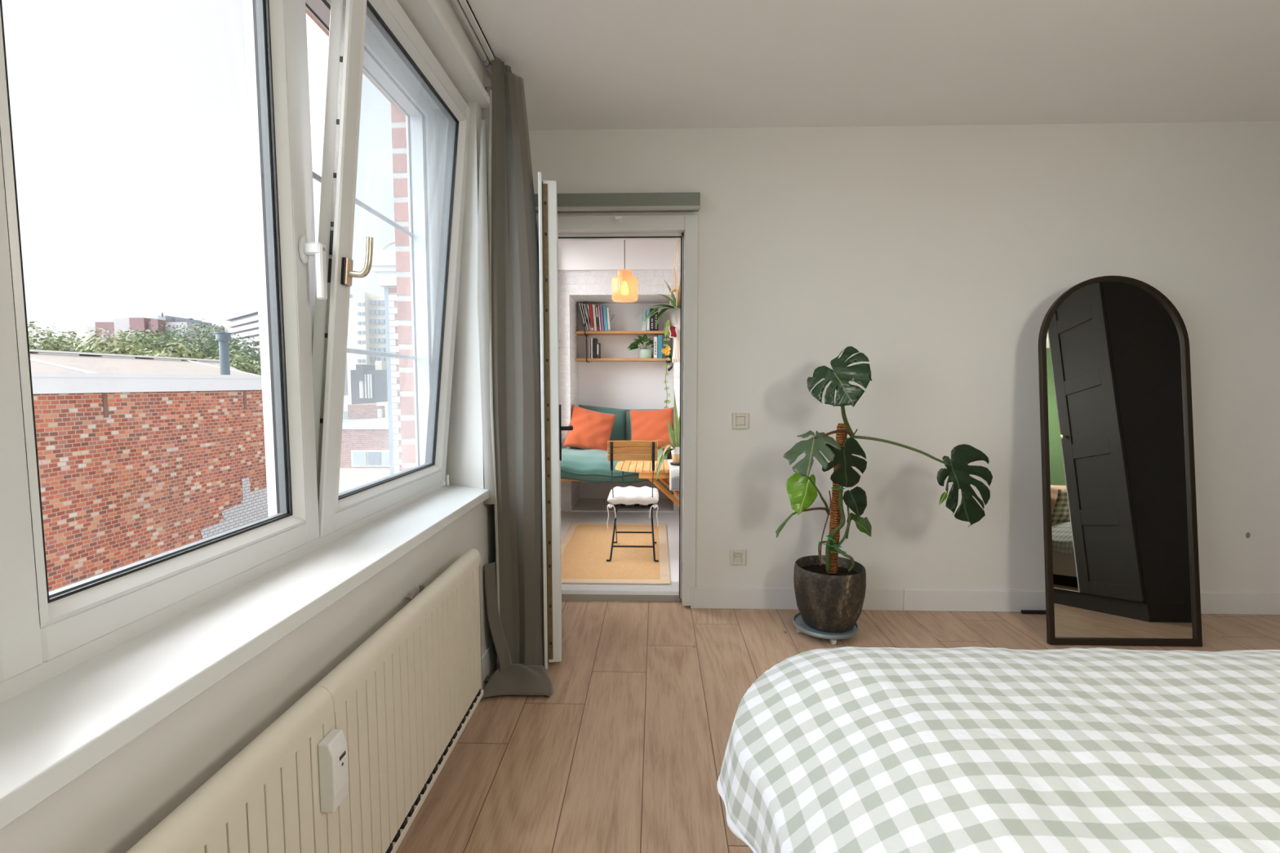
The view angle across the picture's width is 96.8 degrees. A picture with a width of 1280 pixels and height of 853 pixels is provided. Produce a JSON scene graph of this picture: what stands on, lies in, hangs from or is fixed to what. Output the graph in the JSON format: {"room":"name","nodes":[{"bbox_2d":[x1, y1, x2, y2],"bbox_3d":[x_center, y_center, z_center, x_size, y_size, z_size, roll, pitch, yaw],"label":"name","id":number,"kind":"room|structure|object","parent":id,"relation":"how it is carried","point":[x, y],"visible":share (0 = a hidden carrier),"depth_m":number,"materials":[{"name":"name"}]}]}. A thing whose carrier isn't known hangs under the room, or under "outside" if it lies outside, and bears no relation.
{"room":"bedroom","nodes":[
{"label":"bedroom","id":0,"kind":"room"},
{"bbox_2d":[0,0,496,852],"bbox_3d":[-0.845,-0.133,1.177,0.355,2.500,4.080,0,4,2],"label":"wall","id":1,"kind":"structure","parent":0,"point":[113,805],"depth_m":1.09,"materials":[{"name":"paint"}]},
{"bbox_2d":[0,0,495,831],"bbox_3d":[-0.778,-0.491,0.968,0.332,1.754,3.160,0,4,2],"label":"window","id":2,"kind":"structure","parent":1,"relation":"in","point":[88,667],"depth_m":1.35,"materials":[{"name":"plastic"}]},
{"bbox_2d":[477,57,552,698],"bbox_3d":[-0.517,-0.210,2.243,0.318,2.489,0.355,-1,4,-9],"label":"curtain","id":3,"kind":"object","parent":2,"relation":"hanging from","point":[508,268],"visible":0.92,"depth_m":2.29,"materials":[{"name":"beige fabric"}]},
{"bbox_2d":[125,548,484,852],"bbox_3d":[-0.620,0.741,1.060,0.104,0.518,1.809,0,4,2],"label":"radiator","id":4,"kind":"object","parent":1,"relation":"attached to","point":[402,702],"visible":1,"depth_m":1.19,"materials":[{"name":"beige metal"}]},
{"bbox_2d":[317,728,348,813],"bbox_3d":[-0.558,0.627,1.037,0.029,0.130,0.047,0,4,2],"label":"meter","id":5,"kind":"object","parent":4,"relation":"attached to","point":[332,748],"visible":1,"depth_m":1.02,"materials":[{"name":"white plastic"}]},
{"bbox_2d":[481,639,497,686],"bbox_3d":[-0.625,0.961,2.572,0.012,0.110,1.050,0,4,2],"label":"baseboard","id":6,"kind":"structure","parent":1,"relation":"attached to","point":[488,658],"depth_m":2.35,"materials":[{"name":"paint"}]},
{"bbox_2d":[391,102,416,471],"bbox_3d":[-0.964,0.962,1.954,0.088,6.200,2.900,0,4,2],"label":"wall","id":7,"kind":"structure","parent":0,"point":[400,180],"depth_m":2.32,"materials":[{"name":"brick"}]},
{"bbox_2d":[305,7,393,102],"bbox_3d":[-0.964,-1.304,1.785,0.088,0.095,2.900,0,4,2],"label":"lintel","id":8,"kind":"object","parent":7,"relation":"attached to","point":[308,12],"depth_m":2.04,"materials":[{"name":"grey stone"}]},
{"bbox_2d":[558,270,579,511],"bbox_3d":[-0.738,-0.563,5.461,0.230,2.720,0.650,0,4,2],"label":"wall","id":9,"kind":"structure","parent":0,"point":[567,306],"depth_m":5.16,"materials":[{"name":"white brick"}]},
{"bbox_2d":[568,270,674,303],"bbox_3d":[-0.153,-1.559,5.370,0.940,0.720,0.650,0,4,2],"label":"wall","id":10,"kind":"structure","parent":0,"point":[585,286],"depth_m":5.07,"materials":[{"name":"white brick"}]},
{"bbox_2d":[577,302,672,498],"bbox_3d":[-0.146,-0.223,5.746,0.940,2.000,0.100,0,4,2],"label":"niche","id":11,"kind":"object","parent":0,"point":[628,385],"visible":0.43,"depth_m":5.67,"materials":[{"name":"white paint"}]},
{"bbox_2d":[560,404,669,484],"bbox_3d":[-0.221,0.131,5.143,1.045,0.626,1.138,0,4,2],"label":"bench sofa","id":12,"kind":"object","parent":11,"relation":"attached to","point":[577,464],"visible":0.38,"depth_m":4.71,"materials":[{"name":"teal fabric"}]},
{"bbox_2d":[563,404,616,450],"bbox_3d":[-0.456,0.033,5.203,0.468,0.466,0.238,0,4,2],"label":"throw cushion","id":13,"kind":"object","parent":12,"relation":"on","point":[592,429],"visible":0.88,"depth_m":5.13,"materials":[{"name":"orange fabric"}]},
{"bbox_2d":[578,404,626,440],"bbox_3d":[-0.364,0.010,5.478,0.460,0.435,0.213,0,4,2],"label":"cushion","id":14,"kind":"object","parent":12,"relation":"on","point":[619,428],"depth_m":5.44,"materials":[{"name":"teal fabric"}]},
{"bbox_2d":[560,447,667,484],"bbox_3d":[-0.245,0.322,5.072,0.980,0.255,0.950,0,4,2],"label":"seat cushion","id":15,"kind":"object","parent":12,"relation":"on","point":[577,464],"depth_m":4.65,"materials":[{"name":"teal fabric"}]},
{"bbox_2d":[626,408,664,449],"bbox_3d":[0.090,0.031,5.467,0.443,0.395,0.213,0,4,2],"label":"cushion","id":16,"kind":"object","parent":12,"relation":"on","point":[628,416],"depth_m":5.45,"materials":[{"name":"orange fabric"}]},
{"bbox_2d":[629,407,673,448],"bbox_3d":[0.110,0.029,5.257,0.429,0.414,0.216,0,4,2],"label":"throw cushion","id":17,"kind":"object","parent":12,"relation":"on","point":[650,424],"visible":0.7,"depth_m":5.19,"materials":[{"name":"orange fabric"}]},
{"bbox_2d":[575,324,670,336],"bbox_3d":[-0.150,-0.936,5.533,0.932,0.098,0.216,0,4,2],"label":"wall shelf","id":18,"kind":"object","parent":11,"relation":"attached to","point":[596,332],"visible":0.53,"depth_m":5.45,"materials":[{"name":"brown wood"}]},
{"bbox_2d":[578,302,586,331],"bbox_3d":[-0.547,-1.058,5.539,0.076,0.270,0.171,0,4,2],"label":"book","id":19,"kind":"object","parent":18,"relation":"on","point":[580,304],"visible":0.8,"depth_m":5.46,"materials":[{"name":"white paper"}]},
{"bbox_2d":[581,303,587,331],"bbox_3d":[-0.527,-1.055,5.538,0.069,0.265,0.171,0,4,2],"label":"book","id":20,"kind":"object","parent":18,"relation":"on","point":[582,304],"visible":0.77,"depth_m":5.46,"materials":[{"name":"white paper"}]},
{"bbox_2d":[583,303,590,331],"bbox_3d":[-0.508,-1.053,5.538,0.063,0.260,0.171,0,4,2],"label":"book","id":21,"kind":"object","parent":18,"relation":"on","point":[584,306],"visible":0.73,"depth_m":5.45,"materials":[{"name":"black paper"}]},
{"bbox_2d":[585,304,591,331],"bbox_3d":[-0.494,-1.049,5.533,0.049,0.254,0.161,0,4,2],"label":"book","id":22,"kind":"object","parent":18,"relation":"on","point":[588,305],"visible":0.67,"depth_m":5.46,"materials":[{"name":"black paper"}]},
{"bbox_2d":[586,305,591,329],"bbox_3d":[-0.488,-1.050,5.538,0.057,0.255,0.171,0,4,2],"label":"book","id":23,"kind":"object","parent":18,"relation":"on","point":[586,305],"visible":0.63,"depth_m":5.45,"materials":[{"name":"black paper"}]},
{"bbox_2d":[589,304,594,331],"bbox_3d":[-0.463,-1.048,5.532,0.045,0.251,0.161,0,4,2],"label":"book","id":24,"kind":"object","parent":18,"relation":"on","point":[590,305],"visible":0.76,"depth_m":5.45,"materials":[{"name":"red paper"}]},
{"bbox_2d":[591,304,597,331],"bbox_3d":[-0.433,-1.048,5.532,0.045,0.251,0.160,0,4,2],"label":"book","id":25,"kind":"object","parent":18,"relation":"on","point":[593,305],"visible":0.75,"depth_m":5.45,"materials":[{"name":"white paper"}]},
{"bbox_2d":[595,305,599,330],"bbox_3d":[-0.406,-1.042,5.531,0.038,0.241,0.161,0,4,2],"label":"book","id":26,"kind":"object","parent":18,"relation":"on","point":[596,307],"visible":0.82,"depth_m":5.45,"materials":[{"name":"paper"}]},
{"bbox_2d":[597,306,601,330],"bbox_3d":[-0.386,-1.040,5.530,0.032,0.236,0.161,0,4,2],"label":"book","id":27,"kind":"object","parent":18,"relation":"on","point":[598,307],"visible":0.76,"depth_m":5.45,"materials":[{"name":"white paper"}]},
{"bbox_2d":[600,305,604,330],"bbox_3d":[-0.362,-1.043,5.530,0.044,0.241,0.160,0,4,2],"label":"book","id":28,"kind":"object","parent":18,"relation":"on","point":[601,306],"visible":0.75,"depth_m":5.45,"materials":[{"name":"purple paper"}]},
{"bbox_2d":[602,305,608,330],"bbox_3d":[-0.331,-1.043,5.529,0.048,0.242,0.160,0,4,2],"label":"book","id":29,"kind":"object","parent":18,"relation":"on","point":[605,317],"visible":0.75,"depth_m":5.45,"materials":[{"name":"teal paper"}]},
{"bbox_2d":[606,307,611,330],"bbox_3d":[-0.301,-1.032,5.529,0.038,0.221,0.161,0,4,2],"label":"book","id":30,"kind":"object","parent":18,"relation":"on","point":[608,314],"visible":0.87,"depth_m":5.45,"materials":[{"name":"white paper"}]},
{"bbox_2d":[642,309,646,330],"bbox_3d":[0.044,-1.023,5.515,0.034,0.205,0.151,0,4,2],"label":"book","id":31,"kind":"object","parent":18,"relation":"on","point":[644,314],"visible":0.79,"depth_m":5.44,"materials":[{"name":"paper"}]},
{"bbox_2d":[646,309,649,330],"bbox_3d":[0.080,-1.023,5.514,0.030,0.205,0.151,0,4,2],"label":"book","id":32,"kind":"object","parent":18,"relation":"on","point":[647,310],"visible":0.79,"depth_m":5.44,"materials":[{"name":"white paper"}]},
{"bbox_2d":[649,308,653,330],"bbox_3d":[0.118,-1.027,5.513,0.038,0.212,0.151,0,4,2],"label":"book","id":33,"kind":"object","parent":18,"relation":"on","point":[651,317],"visible":0.86,"depth_m":5.44,"materials":[{"name":"black paper"}]},
{"bbox_2d":[654,308,657,330],"bbox_3d":[0.159,-1.028,5.511,0.036,0.214,0.151,0,4,2],"label":"book","id":34,"kind":"object","parent":18,"relation":"on","point":[655,310],"visible":0.67,"depth_m":5.44,"materials":[{"name":"black paper"}]},
{"bbox_2d":[661,319,671,408],"bbox_3d":[0.263,-0.585,5.404,0.093,0.846,0.147,2,5,20],"label":"trailing vine","id":35,"kind":"object","parent":18,"relation":"hanging from","point":[666,351],"visible":0.97,"depth_m":5.37,"materials":[{"name":"green plant"}]},
{"bbox_2d":[661,347,666,354],"bbox_3d":[0.228,-0.711,5.355,0.064,0.056,0.016,0,4,2],"label":"flower","id":36,"kind":"object","parent":35,"relation":"on","point":[664,350],"depth_m":5.35,"materials":[{"name":"yellow plant"}]},
{"bbox_2d":[575,334,671,362],"bbox_3d":[-0.150,-0.757,5.546,0.932,0.258,0.216,0,4,2],"label":"wall shelf","id":37,"kind":"object","parent":11,"relation":"attached to","point":[588,360],"visible":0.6,"depth_m":5.46,"materials":[{"name":"brown wood"}]},
{"bbox_2d":[587,338,591,358],"bbox_3d":[-0.486,-0.755,5.550,0.022,0.185,0.150,0,4,2],"label":"book","id":38,"kind":"object","parent":37,"relation":"on","point":[588,340],"visible":0.7,"depth_m":5.48,"materials":[{"name":"grey paper"}]},
{"bbox_2d":[591,338,593,358],"bbox_3d":[-0.461,-0.758,5.549,0.020,0.190,0.151,0,4,2],"label":"book","id":39,"kind":"object","parent":37,"relation":"on","point":[592,340],"visible":0.74,"depth_m":5.48,"materials":[{"name":"white paper"}]},
{"bbox_2d":[593,337,597,358],"bbox_3d":[-0.433,-0.759,5.548,0.028,0.192,0.150,0,4,2],"label":"book","id":40,"kind":"object","parent":37,"relation":"on","point":[595,340],"visible":0.77,"depth_m":5.48,"materials":[{"name":"black paper"}]},
{"bbox_2d":[596,342,600,358],"bbox_3d":[-0.403,-0.738,5.548,0.024,0.150,0.151,0,4,2],"label":"book","id":41,"kind":"object","parent":37,"relation":"on","point":[598,344],"visible":0.87,"depth_m":5.48,"materials":[{"name":"paper"}]},
{"bbox_2d":[627,333,657,358],"bbox_3d":[0.025,-0.780,5.473,0.241,0.244,0.191,-3,5,-39],"label":"potted plant","id":42,"kind":"object","parent":37,"relation":"on","point":[642,353],"visible":0.93,"depth_m":5.49,"materials":[{"name":"green plant"}]},
{"bbox_2d":[653,336,657,358],"bbox_3d":[0.151,-0.764,5.536,0.036,0.205,0.161,0,4,2],"label":"book","id":43,"kind":"object","parent":37,"relation":"on","point":[655,337],"visible":0.9,"depth_m":5.46,"materials":[{"name":"white paper"}]},
{"bbox_2d":[657,335,662,358],"bbox_3d":[0.195,-0.772,5.535,0.044,0.220,0.160,0,4,2],"label":"book","id":44,"kind":"object","parent":37,"relation":"on","point":[660,337],"visible":0.8,"depth_m":5.46,"materials":[{"name":"blue paper"}]},
{"bbox_2d":[666,355,673,371],"bbox_3d":[0.282,-0.601,5.426,0.061,0.154,0.144,-1,4,-7],"label":"lamp","id":45,"kind":"object","parent":37,"relation":"attached to","point":[667,356],"visible":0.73,"depth_m":5.43,"materials":[{"name":"black metal"}]},
{"bbox_2d":[671,270,680,511],"bbox_3d":[0.384,-0.561,5.430,0.135,2.720,0.650,0,4,2],"label":"wall","id":46,"kind":"structure","parent":0,"point":[676,367],"depth_m":5.12,"materials":[{"name":"white paint"}]},
{"bbox_2d":[793,555,866,632],"bbox_3d":[0.913,0.811,2.749,0.332,0.290,0.332,0,4,2],"label":"pot","id":47,"kind":"object","parent":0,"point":[829,598],"depth_m":2.63,"materials":[{"name":"ceramic"}]},
{"bbox_2d":[395,511,1279,852],"bbox_3d":[1.293,1.063,2.506,4.650,0.156,6.670,0,4,2],"label":"floor","id":48,"kind":"structure","parent":0,"point":[625,753],"depth_m":2.06,"materials":[{"name":"brown wood"}]},
{"bbox_2d":[560,522,670,584],"bbox_3d":[-0.196,0.865,4.049,0.788,0.009,1.447,0,4,2],"label":"jute rug","id":49,"kind":"object","parent":48,"relation":"on","point":[586,547],"visible":0.74,"depth_m":3.86,"materials":[{"name":"beige wicker"}]},
{"bbox_2d":[606,440,658,561],"bbox_3d":[-0.043,0.473,3.904,0.342,0.791,0.442,0,4,2],"label":"folding chair","id":50,"kind":"object","parent":49,"relation":"on","point":[630,448],"visible":0.93,"depth_m":3.70,"materials":[{"name":"brown wood"}]},
{"bbox_2d":[606,486,658,529],"bbox_3d":[-0.043,0.548,3.909,0.344,0.236,0.401,0,4,2],"label":"seat pad","id":51,"kind":"object","parent":50,"relation":"on","point":[628,495],"visible":0.97,"depth_m":3.74,"materials":[{"name":"white fabric"}]},
{"bbox_2d":[571,497,673,512],"bbox_3d":[-0.155,0.757,5.487,0.940,0.012,0.562,0,4,2],"label":"step","id":52,"kind":"structure","parent":48,"relation":"on","point":[583,504],"depth_m":5.35,"materials":[{"name":"white paint"}]},
{"bbox_2d":[792,612,858,644],"bbox_3d":[0.897,0.974,2.756,0.306,0.056,0.306,0,4,2],"label":"trolley","id":53,"kind":"object","parent":48,"relation":"on","point":[798,623],"visible":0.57,"depth_m":2.66,"materials":[{"name":"metal"}]},
{"bbox_2d":[775,346,992,632],"bbox_3d":[1.082,0.296,2.659,0.970,1.331,0.424,0,4,2],"label":"monstera","id":54,"kind":"object","parent":53,"relation":"on","point":[829,588],"visible":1,"depth_m":2.58,"materials":[{"name":"plant"}]},
{"bbox_2d":[1021,275,1202,646],"bbox_3d":[2.243,0.141,2.743,0.686,1.719,0.378,0,4,2],"label":"mirror","id":55,"kind":"object","parent":48,"relation":"on","point":[1122,561],"visible":1,"depth_m":2.67,"materials":[{"name":"black mirror"}]},
{"bbox_3d":[1.076,0.722,0.335,1.704,0.920,2.120,0,4,2],"label":"bed","id":56,"kind":"object","parent":48,"relation":"on","visible":0},
{"bbox_2d":[716,646,1279,852],"bbox_3d":[1.079,0.762,0.607,1.851,0.386,1.850,0,4,2],"label":"duvet","id":57,"kind":"object","parent":56,"relation":"on","point":[846,749],"visible":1,"depth_m":1.01,"materials":[{"name":"green fabric"}]},
{"bbox_2d":[449,0,1279,130],"bbox_3d":[1.277,-1.435,1.021,4.610,0.120,4.080,0,4,2],"label":"ceiling","id":58,"kind":"structure","parent":0,"point":[582,64],"depth_m":2.26,"materials":[{"name":"paint"}]},
{"bbox_2d":[528,120,1279,592],"bbox_3d":[1.360,-0.271,3.021,4.550,2.500,0.141,0,4,2],"label":"wall","id":59,"kind":"structure","parent":0,"point":[940,255],"depth_m":2.92,"materials":[{"name":"paint"}]},
{"bbox_2d":[533,191,700,222],"bbox_3d":[-0.119,-1.099,2.887,0.841,0.144,0.088,0,4,2],"label":"blind cassette","id":60,"kind":"object","parent":59,"relation":"attached to","point":[612,202],"visible":0.87,"depth_m":2.84,"materials":[{"name":"grey metal"}]},
{"bbox_2d":[536,171,698,669],"bbox_3d":[-0.130,-0.038,2.706,0.842,2.060,0.826,0,4,2],"label":"door","id":61,"kind":"structure","parent":59,"relation":"in","point":[552,228],"depth_m":2.91,"materials":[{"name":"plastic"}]},
{"bbox_2d":[561,582,681,601],"bbox_3d":[-0.111,0.946,3.275,0.800,0.036,0.218,0,4,2],"label":"threshold","id":62,"kind":"object","parent":59,"relation":"attached to","point":[566,595],"depth_m":3.17,"materials":[{"name":"stone"}]},
{"bbox_2d":[729,549,746,564],"bbox_3d":[0.523,0.699,3.042,0.085,0.085,0.010,0,4,2],"label":"power socket","id":63,"kind":"object","parent":59,"relation":"attached to","point":[737,557],"visible":1,"depth_m":3.04,"materials":[{"name":"beige plastic"}]},
{"bbox_2d":[732,413,748,429],"bbox_3d":[0.527,-0.029,2.987,0.085,0.085,0.012,0,4,2],"label":"light switch","id":64,"kind":"object","parent":59,"relation":"attached to","point":[738,423],"visible":1,"depth_m":2.98,"materials":[{"name":"beige plastic"}]},
{"bbox_2d":[690,586,1279,614],"bbox_3d":[1.902,0.924,3.017,3.260,0.117,0.017,0,4,2],"label":"baseboard","id":65,"kind":"structure","parent":59,"relation":"attached to","point":[704,597],"depth_m":3.02,"materials":[{"name":"paint"}]},
{"bbox_3d":[-0.226,-1.894,4.344,1.500,0.100,2.650,0,4,2],"label":"ceiling","id":66,"kind":"structure","parent":0,"visible":0},
{"bbox_2d":[558,239,680,270],"bbox_3d":[-0.153,-1.641,5.023,1.180,0.505,0.030,0,4,2],"label":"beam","id":67,"kind":"structure","parent":66,"relation":"attached to","point":[573,255],"depth_m":5.02,"materials":[{"name":"white paint"}]},
{"bbox_2d":[612,240,637,302],"bbox_3d":[-0.108,-1.355,4.015,0.182,0.925,0.182,2,5,27],"label":"pendant lamp","id":68,"kind":"object","parent":66,"relation":"hanging from","point":[624,286],"visible":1,"depth_m":3.97,"materials":[{"name":"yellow glass"}]},
{"bbox_2d":[668,239,680,363],"bbox_3d":[0.293,-1.165,4.364,0.122,1.356,0.150,1,4,14],"label":"macrame hanger","id":69,"kind":"object","parent":66,"relation":"hanging from","point":[675,334],"visible":0.64,"depth_m":4.37,"materials":[{"name":"fabric"}]},
{"bbox_2d":[635,265,680,329],"bbox_3d":[0.258,-0.972,4.325,0.579,0.516,0.256,1,4,13],"label":"plant","id":70,"kind":"object","parent":69,"relation":"hanging from","point":[673,308],"visible":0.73,"depth_m":4.35,"materials":[{"name":"green plant"}]},
{"bbox_3d":[0.474,-0.486,4.430,0.100,2.720,2.650,0,4,2],"label":"wall","id":71,"kind":"structure","parent":0,"visible":0},
{"bbox_2d":[615,459,679,506],"bbox_3d":[0.120,0.516,4.369,0.600,0.450,0.580,0,4,2],"label":"table","id":72,"kind":"object","parent":71,"relation":"attached to","point":[627,465],"visible":0.44,"depth_m":4.13,"materials":[{"name":"brown wood"}]},
{"bbox_2d":[667,459,679,490],"bbox_3d":[0.314,0.357,4.269,0.197,0.154,0.524,0,4,2],"label":"table runner","id":73,"kind":"object","parent":72,"relation":"on","point":[673,470],"visible":0.26,"depth_m":4.02,"materials":[{"name":"grey fabric"}]},
{"bbox_2d":[654,394,679,479],"bbox_3d":[0.190,0.065,4.119,0.413,0.668,0.140,-4,6,-42],"label":"potted snake plant","id":74,"kind":"object","parent":73,"relation":"on","point":[674,436],"visible":0.63,"depth_m":4.16,"materials":[{"name":"green plant"}]},
{"label":"outside","id":75,"kind":"structure","parent":0,"visible":0},
{"bbox_2d":[87,312,224,352],"bbox_3d":[-104.748,-17.076,123.815,23.490,14.282,16.826,0,4,2],"label":"apartment block","id":76,"kind":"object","parent":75,"point":[142,323],"visible":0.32,"depth_m":117.31,"materials":[{"name":"brick"}]},
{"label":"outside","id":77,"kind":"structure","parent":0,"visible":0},
{"bbox_2d":[225,293,352,395],"bbox_3d":[-51.285,-11.230,83.606,34.763,12.751,38.687,0,4,2],"label":"block","id":78,"kind":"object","parent":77,"point":[244,324],"visible":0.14,"depth_m":85.28,"materials":[{"name":"white concrete"}]},
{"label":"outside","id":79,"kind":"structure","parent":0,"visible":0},
{"bbox_2d":[338,401,390,493],"bbox_3d":[-12.220,1.566,27.133,4.811,5.295,11.458,-2,5,-28],"label":"brick house","id":80,"kind":"structure","parent":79,"point":[365,440],"depth_m":22.10,"materials":[{"name":"white brick"}]},
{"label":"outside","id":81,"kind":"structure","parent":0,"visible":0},
{"bbox_2d":[350,360,387,404],"bbox_3d":[-15.409,-2.116,36.851,3.821,4.203,6.287,0,4,2],"label":"house","id":82,"kind":"structure","parent":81,"point":[368,384],"depth_m":33.91,"materials":[{"name":"beige brick"}]},
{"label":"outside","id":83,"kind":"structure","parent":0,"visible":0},
{"bbox_2d":[342,411,347,419],"bbox_3d":[-108.388,4.644,83.616,218.700,0.300,280.000,0,4,2],"label":"street","id":84,"kind":"structure","parent":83,"point":[344,413],"depth_m":194.29,"materials":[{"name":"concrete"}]},
{"bbox_2d":[27,329,48,348],"bbox_3d":[-25.365,2.449,23.145,5.214,13.103,5.560,-3,5,-32],"label":"tree","id":85,"kind":"object","parent":84,"relation":"on","point":[40,340],"visible":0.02,"depth_m":22.94,"materials":[{"name":"green plant"}]},
{"bbox_2d":[36,330,95,352],"bbox_3d":[-25.525,2.278,25.715,5.477,13.059,4.689,0,4,2],"label":"tree","id":86,"kind":"object","parent":84,"relation":"on","point":[59,331],"visible":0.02,"depth_m":25.11,"materials":[{"name":"green plant"}]},
{"bbox_2d":[27,320,111,352],"bbox_3d":[-24.152,2.415,22.669,6.630,13.241,5.632,0,4,2],"label":"tree","id":87,"kind":"object","parent":84,"relation":"on","point":[63,346],"visible":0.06,"depth_m":22.75,"materials":[{"name":"green plant"}]},
{"bbox_2d":[73,327,162,355],"bbox_3d":[-20.343,2.533,23.264,5.237,12.915,4.410,3,5,35],"label":"tree","id":88,"kind":"object","parent":84,"relation":"on","point":[115,349],"visible":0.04,"depth_m":22.34,"materials":[{"name":"green plant"}]},
{"bbox_2d":[104,327,166,355],"bbox_3d":[-22.555,2.191,25.954,4.584,13.196,4.806,-2,5,-29],"label":"tree","id":89,"kind":"object","parent":84,"relation":"on","point":[153,340],"visible":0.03,"depth_m":25.28,"materials":[{"name":"green plant"}]},
{"bbox_2d":[29,349,268,591],"bbox_3d":[-11.943,4.492,7.188,7.745,11.380,19.000,0,4,2],"label":"building","id":90,"kind":"structure","parent":84,"relation":"on","point":[140,458],"depth_m":9.31,"materials":[{"name":"red brick"}]},
{"bbox_2d":[213,332,231,374],"bbox_3d":[-8.672,-1.434,11.869,0.300,1.040,0.300,0,4,2],"label":"flue","id":91,"kind":"object","parent":90,"relation":"on","point":[224,338],"visible":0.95,"depth_m":11.80,"materials":[{"name":"metal"}]},
{"bbox_2d":[131,347,176,357],"bbox_3d":[-18.411,3.107,21.421,3.939,12.045,4.268,0,4,2],"label":"tree","id":92,"kind":"object","parent":84,"relation":"on","point":[137,349],"visible":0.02,"depth_m":21.00,"materials":[{"name":"green plant"}]},
{"bbox_2d":[116,324,218,359],"bbox_3d":[-24.458,1.726,29.437,6.133,13.605,4.983,0,4,2],"label":"tree","id":93,"kind":"object","parent":84,"relation":"on","point":[164,344],"visible":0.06,"depth_m":29.01,"materials":[{"name":"green plant"}]},
{"bbox_2d":[149,337,207,358],"bbox_3d":[-18.907,2.633,24.011,4.325,12.604,3.903,3,5,36],"label":"tree","id":94,"kind":"object","parent":84,"relation":"on","point":[188,352],"visible":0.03,"depth_m":23.09,"materials":[{"name":"green plant"}]},
{"bbox_2d":[156,318,259,365],"bbox_3d":[-25.379,0.983,33.276,6.938,14.517,5.641,-1,4,-11],"label":"tree","id":95,"kind":"object","parent":84,"relation":"on","point":[198,332],"visible":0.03,"depth_m":32.61,"materials":[{"name":"green plant"}]},
{"bbox_2d":[187,324,256,359],"bbox_3d":[-26.988,0.742,36.629,5.280,14.496,5.712,0,4,2],"label":"tree","id":96,"kind":"object","parent":84,"relation":"on","point":[215,327],"visible":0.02,"depth_m":36.47,"materials":[{"name":"green plant"}]},
{"bbox_2d":[199,350,261,375],"bbox_3d":[-17.616,2.779,24.703,3.839,12.210,3.526,0,4,-4],"label":"tree","id":97,"kind":"object","parent":84,"relation":"on","point":[255,369],"visible":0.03,"depth_m":24.05,"materials":[{"name":"green plant"}]},
{"bbox_2d":[200,333,261,373],"bbox_3d":[-21.859,1.716,30.722,5.158,13.436,4.924,1,4,14],"label":"tree","id":98,"kind":"object","parent":84,"relation":"on","point":[258,357],"visible":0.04,"depth_m":30.80,"materials":[{"name":"green plant"}]},
{"bbox_2d":[364,240,402,475],"bbox_3d":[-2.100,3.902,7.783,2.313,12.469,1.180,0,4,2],"label":"building","id":99,"kind":"structure","parent":84,"relation":"on","point":[384,261],"depth_m":7.02,"materials":[{"name":"white brick"}]},
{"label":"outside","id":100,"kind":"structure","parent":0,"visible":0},
{"bbox_2d":[346,291,386,397],"bbox_3d":[-27.746,-8.742,62.997,6.242,10.804,9.219,0,4,2],"label":"tower","id":101,"kind":"structure","parent":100,"point":[366,316],"depth_m":59.18,"materials":[{"name":"concrete"}]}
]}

